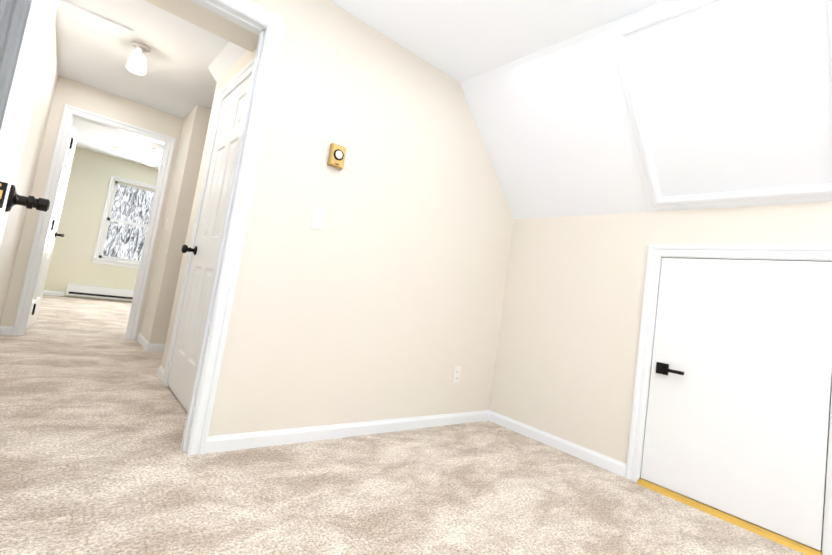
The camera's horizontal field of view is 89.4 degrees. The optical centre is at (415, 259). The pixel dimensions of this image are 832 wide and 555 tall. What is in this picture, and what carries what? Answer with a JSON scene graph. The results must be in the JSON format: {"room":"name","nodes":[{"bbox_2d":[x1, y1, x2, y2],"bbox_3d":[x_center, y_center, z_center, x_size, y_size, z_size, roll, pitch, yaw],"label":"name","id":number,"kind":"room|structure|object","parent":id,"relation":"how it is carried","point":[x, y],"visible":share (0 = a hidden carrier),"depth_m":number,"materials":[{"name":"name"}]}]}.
{"room":"empty attic bedroom","nodes":[
{"label":"empty attic bedroom","id":0,"kind":"room"},
{"bbox_2d":[0,14,57,324],"bbox_3d":[-2.534,-0.531,2.583,0.110,2.450,2.870,13,-6,-39],"label":"wall","id":1,"kind":"structure","parent":0,"point":[11,238],"depth_m":3.14,"materials":[{"name":"beige paint"}]},
{"bbox_2d":[0,326,6,334],"bbox_3d":[-2.656,0.652,2.524,0.030,0.073,2.870,13,-6,-39],"label":"baseboard","id":2,"kind":"structure","parent":1,"relation":"attached to","point":[2,328],"depth_m":3.62,"materials":[{"name":"white paint"}]},
{"bbox_2d":[0,75,183,339],"bbox_3d":[-2.980,-0.510,4.153,1.440,2.550,0.110,13,-6,-39],"label":"wall","id":3,"kind":"structure","parent":0,"point":[70,92],"depth_m":3.90,"materials":[{"name":"beige paint"}]},
{"bbox_2d":[26,123,77,328],"bbox_3d":[-3.617,-0.344,4.199,0.189,2.020,0.780,13,-6,-39],"label":"door","id":4,"kind":"structure","parent":3,"relation":"in","point":[52,234],"depth_m":4.22,"materials":[{"name":"white paint"}]},
{"bbox_2d":[137,333,147,348],"bbox_3d":[-2.626,0.790,4.039,0.013,0.073,0.590,13,-6,-39],"label":"baseboard","id":5,"kind":"structure","parent":3,"relation":"attached to","point":[141,339],"depth_m":4.04,"materials":[{"name":"white paint"}]},
{"bbox_2d":[44,147,158,301],"bbox_3d":[-5.109,-0.535,7.457,5.120,2.550,0.110,13,-6,-39],"label":"wall","id":6,"kind":"structure","parent":0,"point":[73,250],"depth_m":7.04,"materials":[{"name":"paint"}]},
{"bbox_2d":[43,290,64,296],"bbox_3d":[-5.251,0.687,7.303,4.900,0.073,0.013,13,-6,-39],"label":"baseboard","id":7,"kind":"structure","parent":6,"relation":"attached to","point":[52,293],"depth_m":6.79,"materials":[{"name":"white paint"}]},
{"bbox_2d":[66,283,133,300],"bbox_3d":[-5.136,0.619,7.358,1.528,0.190,0.068,13,-6,-39],"label":"baseboard heater","id":8,"kind":"object","parent":6,"relation":"attached to","point":[95,291],"visible":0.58,"depth_m":7.12,"materials":[{"name":"white paint"}]},
{"bbox_2d":[73,118,163,168],"bbox_3d":[-3.716,-1.690,6.109,5.120,0.100,3.900,13,-6,-39],"label":"ceiling","id":9,"kind":"structure","parent":0,"point":[98,138],"depth_m":6.28,"materials":[{"name":"white paint"}]},
{"bbox_2d":[113,146,162,169],"bbox_3d":[-3.618,-1.423,6.064,1.244,0.405,1.293,13,-6,-39],"label":"ceiling fan","id":10,"kind":"object","parent":9,"relation":"hanging from","point":[159,153],"visible":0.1,"depth_m":5.85,"materials":[{"name":"silver metal"}]},
{"bbox_2d":[140,104,211,343],"bbox_3d":[-1.988,-0.279,4.520,1.200,2.450,0.610,13,-6,-39],"label":"wall","id":11,"kind":"structure","parent":0,"point":[167,265],"depth_m":3.96,"materials":[{"name":"beige paint"}]},
{"bbox_2d":[145,342,164,351],"bbox_3d":[-1.965,0.901,4.188,1.233,0.073,0.013,13,-6,-39],"label":"baseboard","id":12,"kind":"structure","parent":11,"relation":"attached to","point":[150,347],"depth_m":3.83,"materials":[{"name":"white paint"}]},
{"bbox_2d":[161,48,256,369],"bbox_3d":[-1.228,-0.327,2.703,0.110,2.450,1.370,13,-6,-39],"label":"wall","id":13,"kind":"structure","parent":0,"point":[239,65],"depth_m":3.10,"materials":[{"name":"beige paint"}]},
{"bbox_2d":[12,57,254,385],"bbox_3d":[-2.199,-0.261,3.129,1.012,2.111,2.698,13,-6,-39],"label":"door frame","id":14,"kind":"structure","parent":13,"relation":"attached to","point":[54,169],"depth_m":3.82,"materials":[{"name":"white paint"}]},
{"bbox_2d":[157,365,164,381],"bbox_3d":[-1.814,0.819,2.998,0.013,0.073,0.256,13,-6,-39],"label":"baseboard","id":15,"kind":"structure","parent":13,"relation":"attached to","point":[160,374],"depth_m":3.00,"materials":[{"name":"white paint"}]},
{"bbox_2d":[168,75,251,411],"bbox_3d":[-1.331,-0.141,2.650,0.122,2.020,0.694,13,-6,-39],"label":"hall door","id":16,"kind":"structure","parent":13,"relation":"in","point":[194,309],"depth_m":2.68,"materials":[{"name":"white paint"}]},
{"bbox_2d":[56,0,661,117],"bbox_3d":[0.102,-1.424,1.539,2.460,0.100,8.020,13,-6,-39],"label":"ceiling","id":17,"kind":"structure","parent":0,"point":[459,41],"depth_m":2.62,"materials":[{"name":"white paint"}]},
{"bbox_2d":[56,0,133,41],"bbox_3d":[-2.130,-1.586,2.791,0.410,0.016,0.190,13,-6,-39],"label":"trim","id":18,"kind":"structure","parent":17,"relation":"attached to","point":[88,17],"depth_m":2.77,"materials":[{"name":"white paint"}]},
{"bbox_2d":[126,41,150,75],"bbox_3d":[-2.016,-1.455,3.054,0.122,0.196,0.122,13,-6,-39],"label":"ceiling light","id":19,"kind":"object","parent":17,"relation":"hanging from","point":[136,63],"visible":1,"depth_m":3.02,"materials":[{"name":"white glass"}]},
{"bbox_2d":[144,0,258,51],"bbox_3d":[-1.218,-1.444,2.124,0.985,0.145,0.530,13,-6,-39],"label":"ceiling bulkhead","id":20,"kind":"object","parent":17,"relation":"attached to","point":[210,21],"visible":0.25,"depth_m":2.37,"materials":[{"name":"beige paint"}]},
{"bbox_2d":[208,41,246,81],"bbox_3d":[-1.142,-1.409,2.736,0.080,0.085,1.370,13,-6,-39],"label":"ceiling slope","id":21,"kind":"object","parent":17,"relation":"attached to","point":[227,58],"visible":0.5,"depth_m":2.99,"materials":[{"name":"white paint"}]},
{"bbox_2d":[208,0,513,435],"bbox_3d":[-0.419,-0.232,2.417,3.170,2.450,0.110,13,-6,-39],"label":"wall","id":22,"kind":"structure","parent":0,"point":[380,296],"depth_m":2.43,"materials":[{"name":"beige paint"}]},
{"bbox_2d":[0,0,58,246],"bbox_3d":[-1.158,-0.241,1.219,0.188,2.020,0.787,13,-6,-39],"label":"room door","id":23,"kind":"structure","parent":22,"relation":"in","point":[25,83],"depth_m":0.95,"materials":[{"name":"white paint"}]},
{"bbox_2d":[0,0,284,454],"bbox_3d":[-1.199,-0.233,1.767,0.917,2.111,0.148,13,-6,-39],"label":"door frame","id":24,"kind":"structure","parent":22,"relation":"attached to","point":[8,65],"depth_m":1.97,"materials":[{"name":"white paint"}]},
{"bbox_2d":[310,207,324,230],"bbox_3d":[-0.522,-0.217,2.248,0.070,0.115,0.017,13,-6,-39],"label":"light switch","id":25,"kind":"object","parent":22,"relation":"attached to","point":[317,218],"visible":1,"depth_m":2.25,"materials":[{"name":"white plastic"}]},
{"bbox_2d":[327,143,345,169],"bbox_3d":[-0.429,-0.563,2.298,0.086,0.120,0.041,13,-6,-39],"label":"thermostat","id":26,"kind":"object","parent":22,"relation":"attached to","point":[336,157],"visible":1,"depth_m":2.28,"materials":[{"name":"gold metal"}]},
{"bbox_2d":[205,410,488,453],"bbox_3d":[-0.201,1.020,2.564,2.017,0.073,0.013,13,-6,-39],"label":"baseboard","id":27,"kind":"structure","parent":22,"relation":"attached to","point":[227,442],"depth_m":2.33,"materials":[{"name":"white paint"}]},
{"bbox_2d":[452,367,460,382],"bbox_3d":[0.288,0.818,2.968,0.070,0.115,0.008,13,-6,-39],"label":"outlet","id":28,"kind":"object","parent":22,"relation":"attached to","point":[456,375],"visible":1,"depth_m":2.96,"materials":[{"name":"white plastic"}]},
{"bbox_2d":[0,295,805,554],"bbox_3d":[-1.781,0.855,2.590,6.200,0.060,12.100,13,-6,-39],"label":"floor","id":29,"kind":"structure","parent":0,"point":[95,459],"depth_m":1.82,"materials":[{"name":"carpet"}]},
{"bbox_2d":[637,478,821,554],"bbox_3d":[1.494,1.254,2.078,0.070,0.024,0.741,13,-6,-39],"label":"threshold","id":30,"kind":"object","parent":29,"relation":"on","point":[765,533],"visible":1,"depth_m":2.01,"materials":[{"name":"yellow wood"}]},
{"bbox_2d":[460,0,831,218],"bbox_3d":[2.161,-0.687,1.271,0.890,0.996,4.930,13,-6,-39],"label":"ceiling","id":31,"kind":"structure","parent":0,"point":[552,123],"depth_m":2.64,"materials":[{"name":"white paint"}]},
{"bbox_2d":[625,0,831,196],"bbox_3d":[1.474,-0.733,2.002,0.657,0.661,0.727,13,-6,-39],"label":"panel board","id":32,"kind":"object","parent":31,"relation":"attached to","point":[735,95],"visible":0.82,"depth_m":1.95,"materials":[{"name":"white paint"}]},
{"bbox_2d":[489,202,831,463],"bbox_3d":[2.257,0.470,1.464,0.110,1.685,5.040,13,-6,-39],"label":"wall","id":33,"kind":"structure","parent":0,"point":[567,349],"depth_m":2.72,"materials":[{"name":"beige paint"}]},
{"bbox_2d":[489,410,626,476],"bbox_3d":[0.886,1.202,2.801,0.013,0.073,1.011,13,-6,-39],"label":"baseboard","id":34,"kind":"structure","parent":33,"relation":"attached to","point":[615,466],"depth_m":2.72,"materials":[{"name":"white paint"}]},
{"bbox_2d":[605,0,831,209],"bbox_3d":[1.473,-0.732,2.001,0.771,0.776,0.885,13,-6,-39],"label":"trim","id":35,"kind":"structure","parent":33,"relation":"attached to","point":[618,30],"depth_m":2.16,"materials":[{"name":"white paint"}]},
{"bbox_2d":[625,245,831,554],"bbox_3d":[1.626,0.605,2.164,0.130,1.356,0.881,13,-6,-39],"label":"door frame","id":36,"kind":"structure","parent":33,"relation":"attached to","point":[807,252],"depth_m":2.38,"materials":[{"name":"white paint"}]},
{"bbox_2d":[641,258,831,550],"bbox_3d":[1.582,0.619,2.128,0.087,1.254,0.733,13,-6,-39],"label":"door","id":37,"kind":"structure","parent":33,"relation":"in","point":[738,412],"depth_m":2.08,"materials":[{"name":"white paint"}]},
{"bbox_3d":[-0.256,-0.485,-0.739,0.900,2.450,4.930,13,-6,-39],"label":"wall","id":38,"kind":"structure","parent":0,"visible":0},
{"bbox_2d":[0,0,13,56],"bbox_3d":[-1.153,-0.293,0.998,0.019,2.111,1.067,13,-6,-39],"label":"trim","id":39,"kind":"structure","parent":38,"relation":"attached to","point":[6,10],"depth_m":1.43,"materials":[{"name":"white paint"}]},
{"label":"outside","id":40,"kind":"structure","parent":0,"visible":0},
{"bbox_2d":[91,175,155,268],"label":"window","id":41,"kind":"structure","parent":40,"point":[123,240],"depth_m":7.54,"materials":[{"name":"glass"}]}
]}

